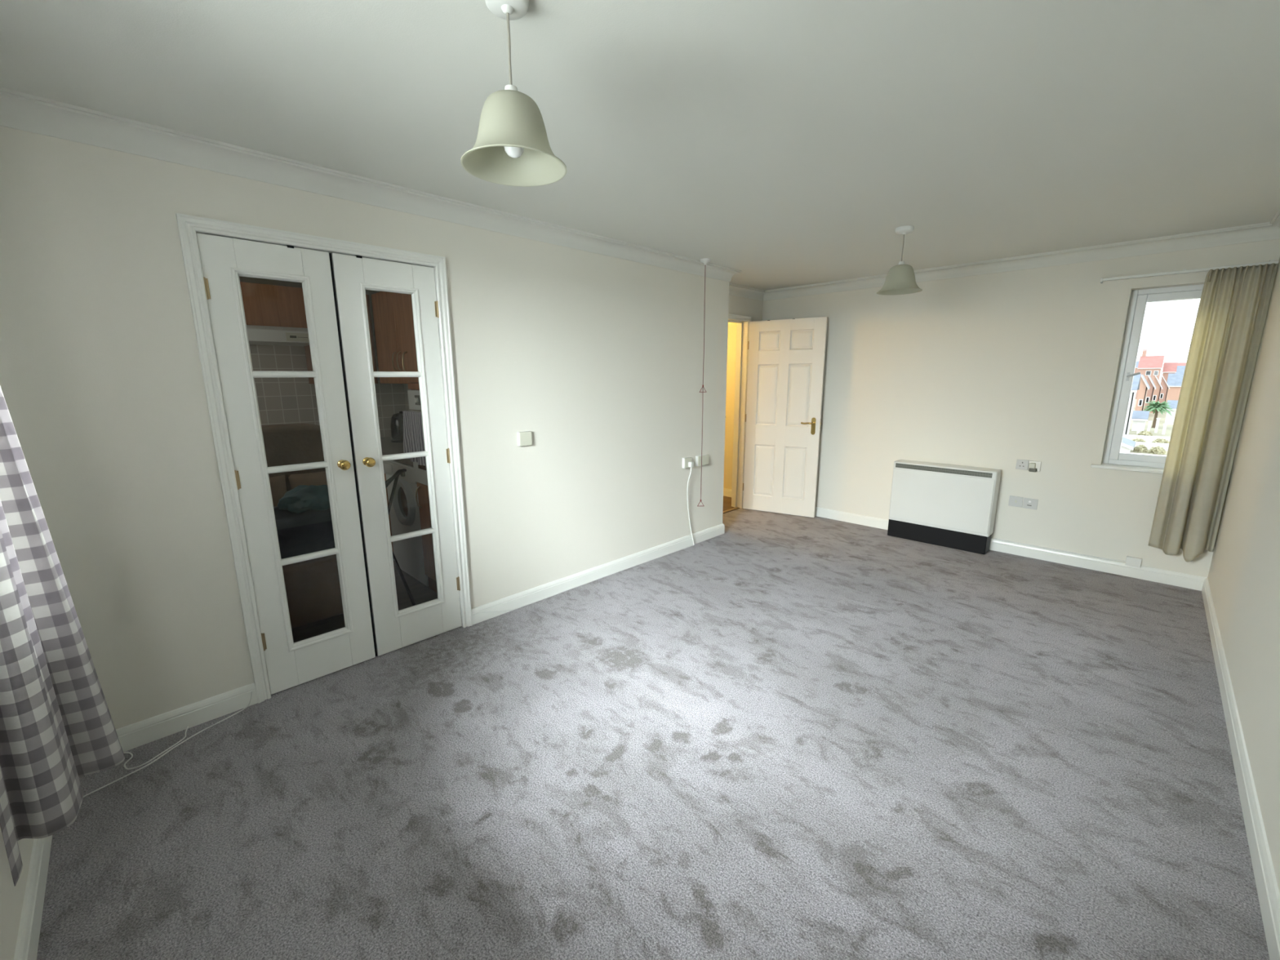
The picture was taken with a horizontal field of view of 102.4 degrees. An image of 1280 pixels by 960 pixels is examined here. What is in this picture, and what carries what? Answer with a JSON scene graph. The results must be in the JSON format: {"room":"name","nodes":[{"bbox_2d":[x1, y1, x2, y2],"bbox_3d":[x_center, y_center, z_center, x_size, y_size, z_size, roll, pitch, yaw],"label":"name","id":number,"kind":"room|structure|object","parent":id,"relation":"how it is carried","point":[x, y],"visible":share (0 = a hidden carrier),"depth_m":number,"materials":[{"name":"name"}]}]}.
{"room":"empty living room","nodes":[
{"label":"empty living room","id":0,"kind":"room"},
{"bbox_2d":[0,826,34,959],"bbox_3d":[-2.024,0.021,1.362,5.560,2.310,0.250,11,16,44],"label":"wall","id":1,"kind":"structure","parent":0,"point":[11,897],"depth_m":1.27,"materials":[{"name":"white paint"}]},
{"bbox_2d":[13,835,52,959],"bbox_3d":[-1.056,1.253,0.825,3.110,0.096,0.015,11,16,44],"label":"baseboard","id":2,"kind":"structure","parent":1,"relation":"attached to","point":[28,933],"depth_m":1.38,"materials":[{"name":"white paint"}]},
{"bbox_3d":[-0.986,-0.736,0.406,2.550,0.029,0.098,11,16,44],"label":"rail","id":3,"kind":"object","parent":1,"relation":"attached to","visible":0},
{"bbox_2d":[0,386,124,886],"bbox_3d":[-1.581,-0.007,1.275,0.183,1.735,0.710,-10,15,-39],"label":"curtain","id":4,"kind":"object","parent":3,"relation":"hanging from","point":[57,728],"visible":1,"depth_m":1.30,"materials":[{"name":"grey fabric"}]},
{"bbox_2d":[239,275,385,437],"bbox_3d":[-2.993,-0.537,4.171,0.150,2.310,2.450,11,16,44],"label":"wall","id":5,"kind":"structure","parent":0,"point":[245,279],"depth_m":4.06,"materials":[{"name":"beige paint"}]},
{"bbox_2d":[240,281,306,328],"bbox_3d":[-2.858,-1.281,3.809,0.298,0.300,0.650,11,16,44],"label":"upper cabinet","id":6,"kind":"object","parent":5,"relation":"attached to","point":[264,304],"visible":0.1,"depth_m":3.77,"materials":[{"name":"brown wood"}]},
{"bbox_2d":[246,324,309,346],"bbox_3d":[-2.778,-1.067,3.807,0.500,0.110,0.598,11,16,44],"label":"hood","id":7,"kind":"object","parent":6,"relation":"attached to","point":[257,335],"visible":0.48,"depth_m":3.69,"materials":[{"name":"white metal"}]},
{"bbox_2d":[248,336,405,437],"bbox_3d":[-2.897,-0.727,4.119,0.006,0.898,1.969,11,16,44],"label":"backsplash","id":8,"kind":"structure","parent":5,"relation":"attached to","point":[281,401],"depth_m":4.18,"materials":[{"name":"beige tile"}]},
{"bbox_2d":[304,294,377,383],"bbox_3d":[-2.459,-1.153,4.220,0.332,0.715,0.443,11,16,44],"label":"upper cabinet","id":9,"kind":"object","parent":5,"relation":"attached to","point":[307,348],"visible":0.1,"depth_m":4.24,"materials":[{"name":"brown wood"}]},
{"bbox_2d":[0,125,728,729],"bbox_3d":[-0.747,-0.346,3.166,0.120,2.310,4.162,11,16,44],"label":"wall","id":10,"kind":"structure","parent":0,"point":[601,357],"depth_m":2.13,"materials":[{"name":"white paint"}]},
{"bbox_2d":[115,682,257,751],"bbox_3d":[-1.943,1.001,2.103,0.015,0.096,0.615,11,16,44],"label":"baseboard","id":11,"kind":"structure","parent":10,"relation":"attached to","point":[138,734],"depth_m":2.14,"materials":[{"name":"white paint"}]},
{"bbox_2d":[195,232,377,694],"bbox_3d":[-1.537,-0.014,2.327,0.098,1.984,0.474,11,16,44],"label":"door","id":12,"kind":"structure","parent":10,"relation":"in","point":[290,664],"depth_m":2.31,"materials":[{"name":"white paint"}]},
{"bbox_2d":[175,213,472,703],"bbox_3d":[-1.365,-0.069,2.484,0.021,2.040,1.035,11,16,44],"label":"trim","id":13,"kind":"structure","parent":10,"relation":"attached to","point":[188,225],"depth_m":2.22,"materials":[{"name":"white paint"}]},
{"bbox_2d":[331,253,462,656],"bbox_3d":[-1.201,-0.082,2.658,0.098,1.984,0.474,11,16,44],"label":"door","id":14,"kind":"structure","parent":10,"relation":"in","point":[394,629],"depth_m":2.63,"materials":[{"name":"white paint"}]},
{"bbox_2d":[516,431,532,446],"bbox_3d":[-0.700,-0.252,3.126,0.028,0.086,0.086,11,16,44],"label":"wall switch","id":15,"kind":"object","parent":10,"relation":"attached to","point":[524,437],"visible":1,"depth_m":3.11,"materials":[{"name":"white plastic"}]},
{"bbox_2d":[471,523,724,624],"bbox_3d":[-0.108,0.630,3.916,0.015,0.096,2.526,11,16,44],"label":"baseboard","id":16,"kind":"structure","parent":10,"relation":"attached to","point":[536,593],"depth_m":3.64,"materials":[{"name":"white paint"}]},
{"bbox_2d":[0,87,1279,301],"bbox_3d":[0.668,-1.328,2.386,3.518,0.090,5.352,11,16,44],"label":"trim","id":17,"kind":"structure","parent":10,"relation":"attached to","point":[19,110],"depth_m":2.52,"materials":[{"name":"white paint"}]},
{"bbox_2d":[682,457,692,468],"bbox_3d":[0.390,-0.143,4.263,0.032,0.086,0.088,11,16,44],"label":"wall socket","id":18,"kind":"object","parent":10,"relation":"attached to","point":[685,460],"visible":0.77,"depth_m":4.24,"materials":[{"name":"white plastic"}]},
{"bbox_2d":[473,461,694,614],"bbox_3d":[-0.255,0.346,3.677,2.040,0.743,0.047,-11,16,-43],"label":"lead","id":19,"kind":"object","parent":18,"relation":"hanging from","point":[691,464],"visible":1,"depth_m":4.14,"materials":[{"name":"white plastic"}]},
{"bbox_2d":[695,453,708,466],"bbox_3d":[0.532,-0.169,4.402,0.034,0.086,0.143,11,16,44],"label":"wall socket","id":20,"kind":"object","parent":10,"relation":"attached to","point":[704,457],"visible":0.99,"depth_m":4.38,"materials":[{"name":"white plastic"}]},
{"bbox_2d":[291,563,437,642],"bbox_3d":[-2.192,0.800,3.489,2.292,0.048,2.290,11,16,44],"label":"floor","id":21,"kind":"structure","parent":0,"point":[420,593],"depth_m":3.35,"materials":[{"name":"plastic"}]},
{"bbox_2d":[261,423,343,628],"bbox_3d":[-2.017,0.273,3.039,0.700,1.158,0.660,11,16,44],"label":"kitchen cabinet","id":22,"kind":"object","parent":21,"relation":"on","point":[313,588],"visible":0.09,"depth_m":2.90,"materials":[{"name":"brown wood"}]},
{"bbox_2d":[269,475,286,506],"bbox_3d":[-2.209,0.121,3.007,0.131,0.265,0.270,11,16,44],"label":"cushion","id":23,"kind":"object","parent":22,"relation":"on","point":[277,484],"visible":0.15,"depth_m":3.03,"materials":[{"name":"beige fabric"}]},
{"bbox_2d":[273,506,335,559],"bbox_3d":[-1.937,0.268,2.921,0.313,0.334,0.479,11,16,44],"label":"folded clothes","id":24,"kind":"object","parent":22,"relation":"on","point":[307,531],"visible":0.38,"depth_m":2.83,"materials":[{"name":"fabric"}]},
{"bbox_2d":[277,484,329,513],"bbox_3d":[-1.855,0.099,2.893,0.259,0.147,0.255,-1,11,-2],"label":"cloth bag","id":25,"kind":"object","parent":24,"relation":"on","point":[302,498],"visible":0.86,"depth_m":2.82,"materials":[{"name":"teal fabric"}]},
{"bbox_2d":[287,471,327,489],"bbox_3d":[-2.010,0.081,3.204,0.131,0.265,0.270,11,16,44],"label":"cushion","id":26,"kind":"object","parent":22,"relation":"on","point":[317,478],"visible":0.29,"depth_m":3.14,"materials":[{"name":"beige fabric"}]},
{"bbox_2d":[384,473,394,563],"bbox_3d":[-2.076,0.146,4.436,0.929,0.858,0.582,11,16,44],"label":"base cabinet","id":27,"kind":"object","parent":21,"relation":"on","point":[384,473],"visible":0.03,"depth_m":3.95,"materials":[{"name":"brown wood"}]},
{"bbox_2d":[385,468,416,605],"bbox_3d":[-1.672,0.333,3.348,0.823,0.915,0.200,11,16,44],"label":"frame","id":28,"kind":"object","parent":21,"relation":"on","point":[396,475],"visible":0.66,"depth_m":3.23,"materials":[{"name":"black metal"}]},
{"bbox_2d":[382,460,428,586],"bbox_3d":[-1.523,0.258,3.898,0.600,0.845,0.585,11,16,44],"label":"washing machine","id":29,"kind":"object","parent":21,"relation":"on","point":[404,513],"visible":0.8,"depth_m":3.68,"materials":[{"name":"white metal"}]},
{"bbox_2d":[399,293,436,592],"bbox_3d":[-1.102,-0.275,3.339,0.596,2.105,0.615,11,16,44],"label":"oven unit","id":30,"kind":"object","parent":21,"relation":"on","point":[410,353],"depth_m":3.29,"materials":[{"name":"brown wood"}]},
{"bbox_2d":[403,410,426,466],"bbox_3d":[-1.366,-0.252,3.172,0.381,0.333,0.054,11,16,44],"label":"tea towel","id":31,"kind":"object","parent":30,"relation":"hanging from","point":[413,437],"visible":0.56,"depth_m":3.19,"materials":[{"name":"grey fabric"}]},
{"bbox_3d":[-2.884,0.263,3.872,0.592,0.858,1.360,11,16,44],"label":"base cabinet","id":32,"kind":"object","parent":21,"relation":"on","visible":0},
{"bbox_2d":[380,436,413,466],"bbox_3d":[-2.337,-0.159,3.670,1.576,0.040,1.970,11,16,44],"label":"countertop","id":33,"kind":"structure","parent":32,"relation":"on","point":[388,447],"depth_m":3.98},
{"bbox_2d":[390,411,403,442],"bbox_3d":[-2.035,-0.458,4.396,0.204,0.258,0.271,-2,11,-9],"label":"kettle","id":34,"kind":"object","parent":33,"relation":"on","point":[397,420],"visible":0.41,"depth_m":4.34,"materials":[{"name":"black metal"}]},
{"bbox_2d":[0,0,1279,290],"bbox_3d":[0.003,-1.579,3.044,5.680,0.150,5.902,11,16,44],"label":"ceiling","id":35,"kind":"structure","parent":0,"point":[782,144],"depth_m":1.67,"materials":[{"name":"white paint"}]},
{"bbox_2d":[460,0,566,186],"bbox_3d":[-0.310,-0.952,1.239,0.255,0.368,0.255,11,16,44],"label":"pendant light","id":36,"kind":"object","parent":35,"relation":"hanging from","point":[512,147],"visible":1,"depth_m":1.22,"materials":[{"name":"white plastic"}]},
{"bbox_2d":[697,257,711,506],"bbox_3d":[0.503,-0.730,4.113,0.082,1.939,0.082,11,16,44],"label":"pull cord","id":37,"kind":"object","parent":35,"relation":"hanging from","point":[704,260],"visible":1,"depth_m":4.06,"materials":[{"name":"fabric"}]},
{"bbox_2d":[876,225,922,294],"bbox_3d":[1.601,-1.344,3.148,0.255,0.368,0.255,11,16,44],"label":"pendant light","id":38,"kind":"object","parent":35,"relation":"hanging from","point":[900,278],"visible":1,"depth_m":3.11,"materials":[{"name":"white plastic"}]},
{"bbox_2d":[36,507,1269,959],"bbox_3d":[0.679,0.892,2.831,3.518,0.001,5.352,11,16,44],"label":"floor","id":39,"kind":"structure","parent":0,"point":[773,735],"depth_m":1.84,"materials":[{"name":"grey carpet"}]},
{"bbox_2d":[83,691,253,797],"bbox_3d":[-1.902,1.021,2.065,0.174,0.069,0.573,4,12,20],"label":"cable","id":40,"kind":"object","parent":39,"relation":"on","point":[131,753],"visible":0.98,"depth_m":2.00,"materials":[{"name":"white plastic"}]},
{"bbox_2d":[887,459,1001,554],"bbox_3d":[2.593,0.211,4.440,0.775,0.688,0.180,11,16,44],"label":"heater","id":41,"kind":"object","parent":39,"relation":"on","point":[953,506],"visible":1,"depth_m":4.34,"materials":[{"name":"white metal"}]},
{"bbox_2d":[895,462,992,478],"bbox_3d":[2.531,-0.083,4.326,0.725,0.038,0.005,11,16,44],"label":"grille","id":42,"kind":"object","parent":41,"relation":"attached to","point":[963,473],"depth_m":4.31,"materials":[{"name":"silver metal"}]},
{"bbox_2d":[723,321,737,488],"bbox_3d":[0.700,-1.023,6.514,1.822,2.310,0.150,11,16,44],"label":"wall","id":43,"kind":"structure","parent":0,"point":[732,326],"depth_m":6.07,"materials":[{"name":"beige paint"}]},
{"bbox_2d":[723,488,731,497],"bbox_3d":[0.700,0.084,6.622,1.672,0.096,0.015,11,16,44],"label":"baseboard","id":44,"kind":"structure","parent":43,"relation":"attached to","point":[726,492],"depth_m":6.26,"materials":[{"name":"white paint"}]},
{"bbox_2d":[722,496,740,514],"bbox_3d":[-0.319,0.376,5.568,1.762,0.048,3.000,11,16,44],"label":"floor","id":45,"kind":"structure","parent":0,"point":[726,500],"depth_m":5.89,"materials":[{"name":"carpet"}]},
{"bbox_2d":[722,506,738,513],"bbox_3d":[0.811,0.361,5.466,0.040,0.006,0.785,11,16,44],"label":"trim","id":46,"kind":"structure","parent":45,"relation":"on","point":[725,511],"depth_m":5.62,"materials":[{"name":"brown wood"}]},
{"bbox_2d":[728,294,762,321],"bbox_3d":[0.848,-0.782,5.309,0.120,2.310,1.190,11,16,44],"label":"wall","id":47,"kind":"structure","parent":0,"point":[738,305],"depth_m":5.27,"materials":[{"name":"white paint"}]},
{"bbox_2d":[728,313,751,508],"bbox_3d":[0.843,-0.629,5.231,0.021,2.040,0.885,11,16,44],"label":"trim","id":48,"kind":"structure","parent":47,"relation":"attached to","point":[733,317],"depth_m":5.45,"materials":[{"name":"white paint"}]},
{"bbox_2d":[742,316,827,517],"bbox_3d":[1.461,-0.623,5.296,0.782,1.981,0.142,7,13,31],"label":"door","id":49,"kind":"structure","parent":47,"relation":"in","point":[786,363],"depth_m":5.27,"materials":[{"name":"white paint"}]},
{"bbox_2d":[761,238,1279,577],"bbox_3d":[2.664,-0.643,4.569,3.758,2.310,0.300,11,16,44],"label":"wall","id":50,"kind":"structure","parent":0,"point":[996,370],"depth_m":4.09,"materials":[{"name":"white paint"}]},
{"bbox_2d":[814,506,1207,591],"bbox_3d":[2.482,0.481,4.602,3.518,0.096,0.232,11,16,44],"label":"baseboard","id":51,"kind":"structure","parent":50,"relation":"attached to","point":[1147,573],"depth_m":3.93,"materials":[{"name":"white paint"}]},
{"bbox_2d":[994,537,1125,561],"bbox_3d":[3.237,0.538,4.005,0.014,0.020,0.806,-11,16,-44],"label":"cable","id":52,"kind":"object","parent":51,"relation":"on","point":[994,538],"visible":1,"depth_m":3.97,"materials":[{"name":"white plastic"}]},
{"bbox_2d":[1008,495,1023,507],"bbox_3d":[3.026,0.173,4.145,0.091,0.083,0.012,11,16,44],"label":"wall socket","id":53,"kind":"object","parent":50,"relation":"attached to","point":[1016,501],"visible":1,"depth_m":4.14,"materials":[{"name":"grey plastic"}]},
{"bbox_2d":[1015,458,1029,470],"bbox_3d":[3.030,-0.122,4.081,0.078,0.078,0.012,11,16,44],"label":"wall socket","id":54,"kind":"object","parent":50,"relation":"attached to","point":[1020,464],"visible":1,"depth_m":4.08,"materials":[{"name":"grey plastic"}]},
{"bbox_2d":[1022,497,1038,509],"bbox_3d":[3.092,0.189,4.078,0.091,0.083,0.017,11,16,44],"label":"wall socket","id":55,"kind":"object","parent":50,"relation":"attached to","point":[1032,504],"visible":1,"depth_m":4.08,"materials":[{"name":"grey plastic"}]},
{"bbox_2d":[1028,460,1041,471],"bbox_3d":[3.075,-0.105,4.014,0.074,0.082,0.047,11,16,44],"label":"plug adaptor","id":56,"kind":"object","parent":50,"relation":"attached to","point":[1033,466],"visible":1,"depth_m":4.01,"materials":[{"name":"white plastic"}]},
{"bbox_2d":[1124,555,1142,567],"bbox_3d":[3.542,0.586,3.695,0.080,0.064,0.030,11,16,44],"label":"junction box","id":57,"kind":"object","parent":50,"relation":"attached to","point":[1130,561],"visible":1,"depth_m":3.68,"materials":[{"name":"white plastic"}]},
{"bbox_2d":[1090,284,1204,474],"bbox_3d":[3.611,-0.669,3.489,0.677,1.242,0.200,11,16,44],"label":"window","id":58,"kind":"structure","parent":50,"relation":"in","point":[1112,455],"depth_m":3.64,"materials":[{"name":"white plastic"}]},
{"bbox_2d":[1100,259,1279,283],"bbox_3d":[3.496,-1.341,3.320,0.790,0.034,0.066,11,16,44],"label":"rail","id":59,"kind":"object","parent":50,"relation":"attached to","point":[1271,261],"visible":1,"depth_m":3.30,"materials":[{"name":"white plastic"}]},
{"bbox_2d":[1148,262,1278,562],"bbox_3d":[3.622,-0.382,3.286,0.304,1.857,0.126,11,16,44],"label":"curtain","id":60,"kind":"object","parent":59,"relation":"hanging from","point":[1233,304],"visible":1,"depth_m":3.27,"materials":[{"name":"beige fabric"}]},
{"bbox_2d":[1207,257,1279,893],"bbox_3d":[1.877,0.024,1.260,0.120,2.310,5.602,11,16,44],"label":"wall","id":61,"kind":"structure","parent":0,"point":[1243,577],"depth_m":2.30,"materials":[{"name":"white paint"}]},
{"bbox_2d":[1201,577,1279,959],"bbox_3d":[1.922,1.082,1.611,0.015,0.096,5.352,11,16,44],"label":"baseboard","id":62,"kind":"structure","parent":61,"relation":"attached to","point":[1268,891],"depth_m":1.69,"materials":[{"name":"white paint"}]},
{"bbox_3d":[-1.367,-0.541,4.155,2.180,2.310,0.180,11,16,44],"label":"wall","id":63,"kind":"structure","parent":0,"visible":0},
{"bbox_2d":[371,291,410,383],"bbox_3d":[-1.671,-1.103,3.949,1.276,0.715,0.332,11,16,44],"label":"upper cabinet","id":64,"kind":"object","parent":63,"relation":"attached to","point":[386,306],"visible":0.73,"depth_m":4.06,"materials":[{"name":"brown wood"}]},
{"bbox_2d":[403,383,411,410],"bbox_3d":[-1.645,-0.559,4.297,1.568,0.488,0.006,11,16,44],"label":"trim","id":65,"kind":"structure","parent":63,"relation":"attached to","point":[405,385],"depth_m":4.78,"materials":[{"name":"grey tile"}]},
{"label":"outside","id":66,"kind":"structure","parent":0,"visible":0},
{"bbox_2d":[1128,399,1173,455],"bbox_3d":[153.550,-22.634,149.935,250.000,1.000,408.000,11,16,44],"label":"ground","id":67,"kind":"structure","parent":66,"point":[1169,427],"depth_m":72.77,"materials":[{"name":"beige concrete"}]},
{"bbox_2d":[1120,436,1135,453],"bbox_3d":[46.495,-3.604,50.087,2.400,1.850,5.700,11,16,44],"label":"house","id":68,"kind":"structure","parent":67,"relation":"on","point":[1126,445],"depth_m":48.13,"materials":[{"name":"white"}]},
{"bbox_2d":[1123,373,1141,434],"bbox_3d":[57.569,-9.670,65.662,8.150,7.530,8.610,11,16,44],"label":"house","id":69,"kind":"structure","parent":67,"relation":"on","point":[1136,379],"depth_m":60.74,"materials":[{"name":"white paint"}]},
{"bbox_2d":[1133,360,1139,373],"bbox_3d":[228.066,-48.485,240.207,12.400,13.580,10.610,11,16,44],"label":"house","id":70,"kind":"structure","parent":67,"relation":"on","point":[1137,362],"depth_m":234.94,"materials":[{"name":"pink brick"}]},
{"bbox_2d":[1131,437,1146,447],"bbox_3d":[52.361,-3.925,54.196,1.587,1.075,1.621,11,16,44],"label":"shrub","id":71,"kind":"object","parent":67,"relation":"on","point":[1136,439],"visible":0.3,"depth_m":53.89,"materials":[{"name":"beige plant"}]},
{"bbox_2d":[1136,422,1142,434],"bbox_3d":[63.794,-6.586,65.821,0.380,1.365,0.380,11,16,44],"label":"post","id":72,"kind":"object","parent":67,"relation":"on","point":[1139,424],"visible":0.89,"depth_m":65.71,"materials":[{"name":"white"}]},
{"bbox_2d":[1131,410,1149,431],"bbox_3d":[67.871,-8.074,69.934,1.600,2.630,4.610,11,16,44],"label":"house","id":73,"kind":"structure","parent":67,"relation":"on","point":[1138,416],"depth_m":68.80,"materials":[{"name":"white"}]},
{"bbox_2d":[1133,444,1147,452],"bbox_3d":[49.126,-3.074,50.484,1.128,0.868,1.115,11,16,44],"label":"shrub","id":74,"kind":"object","parent":67,"relation":"on","point":[1141,448],"visible":0.99,"depth_m":50.26,"materials":[{"name":"beige plant"}]},
{"bbox_2d":[1134,374,1150,410],"bbox_3d":[85.506,-14.133,87.508,1.194,7.453,11.700,11,16,44],"label":"house","id":75,"kind":"structure","parent":67,"relation":"on","point":[1144,385],"depth_m":83.78,"materials":[{"name":"orange brick"}]},
{"bbox_2d":[1137,430,1153,435],"bbox_3d":[60.027,-5.354,61.196,1.668,1.071,1.588,11,16,44],"label":"shrub","id":76,"kind":"object","parent":67,"relation":"on","point":[1146,433],"visible":0.6,"depth_m":60.95,"materials":[{"name":"beige plant"}]},
{"bbox_2d":[1122,434,1170,442],"bbox_3d":[54.838,-4.255,55.416,6.600,0.960,0.350,11,16,44],"label":"wall","id":77,"kind":"structure","parent":67,"relation":"on","point":[1148,438],"depth_m":55.46,"materials":[{"name":"white"}]},
{"bbox_2d":[1135,349,1164,399],"bbox_3d":[160.419,-33.419,162.258,5.400,15.250,12.610,11,16,44],"label":"house","id":78,"kind":"structure","parent":67,"relation":"on","point":[1152,366],"depth_m":158.75,"materials":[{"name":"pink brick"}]},
{"bbox_2d":[1143,374,1155,410],"bbox_3d":[95.152,-15.882,96.074,1.298,7.434,11.700,11,16,44],"label":"house","id":79,"kind":"structure","parent":67,"relation":"on","point":[1150,392],"depth_m":92.19,"materials":[{"name":"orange brick"}]},
{"bbox_2d":[1146,420,1152,431],"bbox_3d":[65.841,-6.853,66.569,0.380,1.575,0.380,11,16,44],"label":"post","id":80,"kind":"object","parent":67,"relation":"on","point":[1149,421],"visible":0.82,"depth_m":66.45,"materials":[{"name":"white"}]},
{"bbox_2d":[1134,441,1168,451],"bbox_3d":[51.761,-3.336,51.532,3.350,0.710,0.350,11,16,44],"label":"wall","id":81,"kind":"structure","parent":67,"relation":"on","point":[1148,445],"depth_m":51.69,"materials":[{"name":"white"}]},
{"bbox_2d":[1149,374,1162,413],"bbox_3d":[104.923,-17.608,104.517,1.402,7.414,11.700,11,16,44],"label":"house","id":82,"kind":"structure","parent":67,"relation":"on","point":[1156,395],"depth_m":100.64,"materials":[{"name":"orange brick"}]},
{"bbox_2d":[1146,445,1166,454],"bbox_3d":[49.574,-2.827,49.327,1.359,0.883,1.333,11,16,44],"label":"shrub","id":83,"kind":"object","parent":67,"relation":"on","point":[1157,450],"visible":0.99,"depth_m":49.07,"materials":[{"name":"beige plant"}]},
{"bbox_2d":[1154,417,1160,432],"bbox_3d":[67.041,-7.055,66.749,0.380,1.890,0.380,11,16,44],"label":"post","id":84,"kind":"object","parent":67,"relation":"on","point":[1157,419],"visible":1,"depth_m":66.65,"materials":[{"name":"white"}]},
{"bbox_2d":[1142,400,1173,427],"bbox_3d":[73.191,-9.330,72.988,3.397,3.847,3.349,11,16,44],"label":"palm tree","id":85,"kind":"object","parent":67,"relation":"on","point":[1155,406],"visible":0.98,"depth_m":72.50,"materials":[{"name":"green plant"}]},
{"bbox_2d":[1151,438,1169,443],"bbox_3d":[53.807,-3.761,53.238,1.676,1.139,1.720,11,16,44],"label":"shrub","id":86,"kind":"object","parent":67,"relation":"on","point":[1158,440],"visible":0.34,"depth_m":52.97,"materials":[{"name":"beige plant"}]},
{"bbox_2d":[1158,375,1169,403],"bbox_3d":[114.820,-19.309,112.839,1.506,7.394,11.700,11,16,44],"label":"house","id":87,"kind":"structure","parent":67,"relation":"on","point":[1163,393],"depth_m":109.00,"materials":[{"name":"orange brick"}]},
{"bbox_2d":[1161,423,1167,434],"bbox_3d":[66.131,-6.418,64.926,0.380,1.365,0.380,11,16,44],"label":"post","id":88,"kind":"object","parent":67,"relation":"on","point":[1164,424],"visible":1,"depth_m":64.82,"materials":[{"name":"white"}]},
{"bbox_2d":[1162,362,1177,382],"bbox_3d":[164.961,-31.065,161.017,3.000,11.080,10.610,11,16,44],"label":"house","id":89,"kind":"structure","parent":67,"relation":"on","point":[1168,367],"depth_m":157.94,"materials":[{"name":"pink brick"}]},
{"bbox_2d":[1164,400,1177,424],"bbox_3d":[81.765,-10.319,78.410,2.500,3.580,4.610,11,16,44],"label":"house","id":90,"kind":"structure","parent":67,"relation":"on","point":[1169,420],"depth_m":77.67,"materials":[{"name":"white"}]},
{"bbox_2d":[1160,362,1186,380],"bbox_3d":[263.750,-49.695,246.958,19.400,12.980,10.610,11,16,44],"label":"house","id":91,"kind":"structure","parent":67,"relation":"on","point":[1179,363],"depth_m":247.32,"materials":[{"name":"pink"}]},
{"bbox_2d":[1165,373,1183,402],"bbox_3d":[131.712,-22.020,121.771,10.300,9.050,10.610,11,16,44],"label":"house","id":92,"kind":"structure","parent":67,"relation":"on","point":[1174,381],"depth_m":121.57,"materials":[{"name":"orange brick"}]},
{"bbox_2d":[1175,365,1185,373],"bbox_3d":[220.252,-40.354,206.648,10.900,10.880,10.610,11,16,44],"label":"house","id":93,"kind":"structure","parent":67,"relation":"on","point":[1180,369],"depth_m":206.09,"materials":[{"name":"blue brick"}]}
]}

